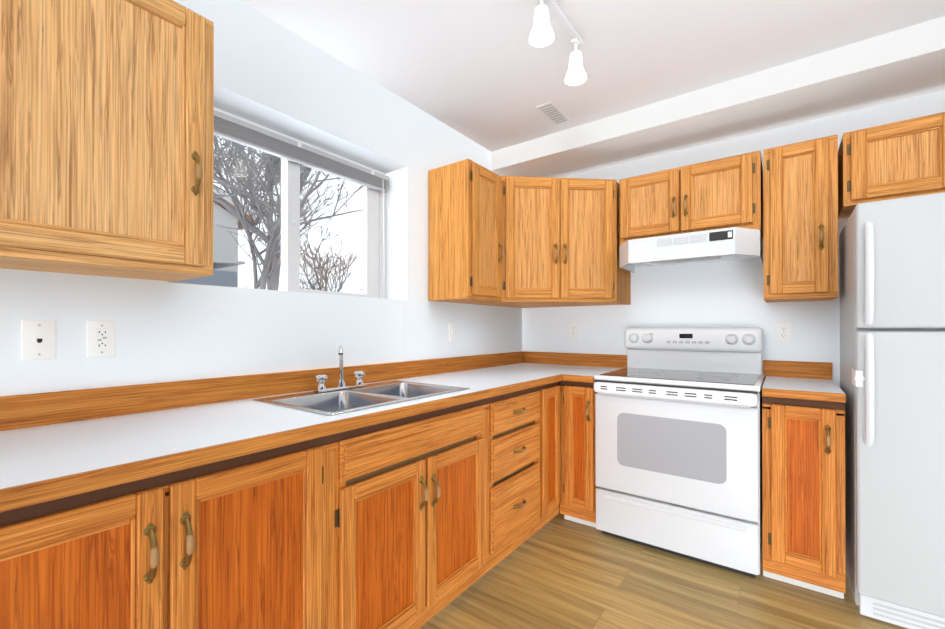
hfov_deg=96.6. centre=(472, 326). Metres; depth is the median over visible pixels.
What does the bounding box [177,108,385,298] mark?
window
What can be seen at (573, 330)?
electrical outlet
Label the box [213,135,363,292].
trees
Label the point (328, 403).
sink
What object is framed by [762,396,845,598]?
base cabinet
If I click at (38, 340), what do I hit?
phone jack
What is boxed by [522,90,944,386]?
wall
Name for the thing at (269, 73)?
wall
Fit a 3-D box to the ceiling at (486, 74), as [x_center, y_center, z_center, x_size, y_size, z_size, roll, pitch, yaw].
[0.025,-1.345,0.630,3.450,0.100,5.400,0,0,37]
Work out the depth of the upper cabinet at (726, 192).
2.42 m
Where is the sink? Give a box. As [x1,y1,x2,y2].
[253,380,469,415]
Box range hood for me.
[619,227,762,272]
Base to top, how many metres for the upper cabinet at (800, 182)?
0.797 m
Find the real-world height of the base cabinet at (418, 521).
0.875 m
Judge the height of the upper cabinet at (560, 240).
0.785 m
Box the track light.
[529,0,586,85]
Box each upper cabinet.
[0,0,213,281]
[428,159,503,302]
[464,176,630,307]
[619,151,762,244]
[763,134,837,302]
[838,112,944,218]
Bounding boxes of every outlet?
[87,320,115,357]
[569,323,577,337]
[776,322,790,341]
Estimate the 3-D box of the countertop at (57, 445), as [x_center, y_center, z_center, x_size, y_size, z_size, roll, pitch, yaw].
[-0.317,0.257,1.747,0.857,0.130,3.597,0,0,37]
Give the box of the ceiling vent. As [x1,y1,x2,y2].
[536,102,569,124]
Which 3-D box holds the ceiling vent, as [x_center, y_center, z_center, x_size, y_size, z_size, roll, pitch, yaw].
[0.489,-1.283,2.539,0.100,0.010,0.260,0,0,37]
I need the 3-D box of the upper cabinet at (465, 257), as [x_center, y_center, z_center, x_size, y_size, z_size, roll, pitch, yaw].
[-0.025,-0.551,2.562,0.356,0.785,0.327,0,0,37]
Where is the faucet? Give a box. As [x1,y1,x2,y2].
[314,345,366,392]
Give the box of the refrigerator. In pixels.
[840,192,944,628]
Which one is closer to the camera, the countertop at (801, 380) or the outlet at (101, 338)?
the outlet at (101, 338)
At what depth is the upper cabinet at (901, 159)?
1.94 m
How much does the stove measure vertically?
1.200 m
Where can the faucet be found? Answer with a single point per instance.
(321, 379)
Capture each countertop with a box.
[0,351,626,511]
[762,360,845,402]
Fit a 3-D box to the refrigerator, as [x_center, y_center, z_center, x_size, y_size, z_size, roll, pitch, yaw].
[2.050,0.346,1.746,0.756,1.706,0.706,0,0,37]
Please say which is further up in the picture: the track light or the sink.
the track light
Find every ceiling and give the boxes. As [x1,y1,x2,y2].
[240,0,944,151]
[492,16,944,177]
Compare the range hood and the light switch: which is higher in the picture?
the range hood
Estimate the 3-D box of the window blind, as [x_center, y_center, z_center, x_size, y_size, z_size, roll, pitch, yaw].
[-0.783,-0.343,1.984,0.188,1.089,1.140,0,0,37]
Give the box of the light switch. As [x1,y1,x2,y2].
[449,324,455,341]
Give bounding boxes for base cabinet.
[0,381,559,628]
[560,381,596,527]
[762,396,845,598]
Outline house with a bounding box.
[213,186,259,286]
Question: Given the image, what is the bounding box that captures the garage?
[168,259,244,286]
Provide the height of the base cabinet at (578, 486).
0.875 m
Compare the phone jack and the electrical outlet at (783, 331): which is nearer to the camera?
the phone jack
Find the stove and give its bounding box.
[594,327,764,577]
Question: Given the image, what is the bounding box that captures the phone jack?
[21,320,55,360]
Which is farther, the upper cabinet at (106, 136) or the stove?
the stove
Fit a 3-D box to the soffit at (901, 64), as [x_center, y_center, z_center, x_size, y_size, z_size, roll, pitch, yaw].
[1.439,-1.221,2.413,2.900,0.135,0.450,0,0,37]
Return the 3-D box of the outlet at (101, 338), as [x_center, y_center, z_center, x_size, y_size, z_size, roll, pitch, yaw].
[-1.163,0.037,1.322,0.009,0.115,0.070,0,0,37]
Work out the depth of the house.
14.92 m
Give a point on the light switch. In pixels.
(452, 332)
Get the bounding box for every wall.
[0,0,521,396]
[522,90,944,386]
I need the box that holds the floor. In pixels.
[419,510,907,628]
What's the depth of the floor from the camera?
1.88 m

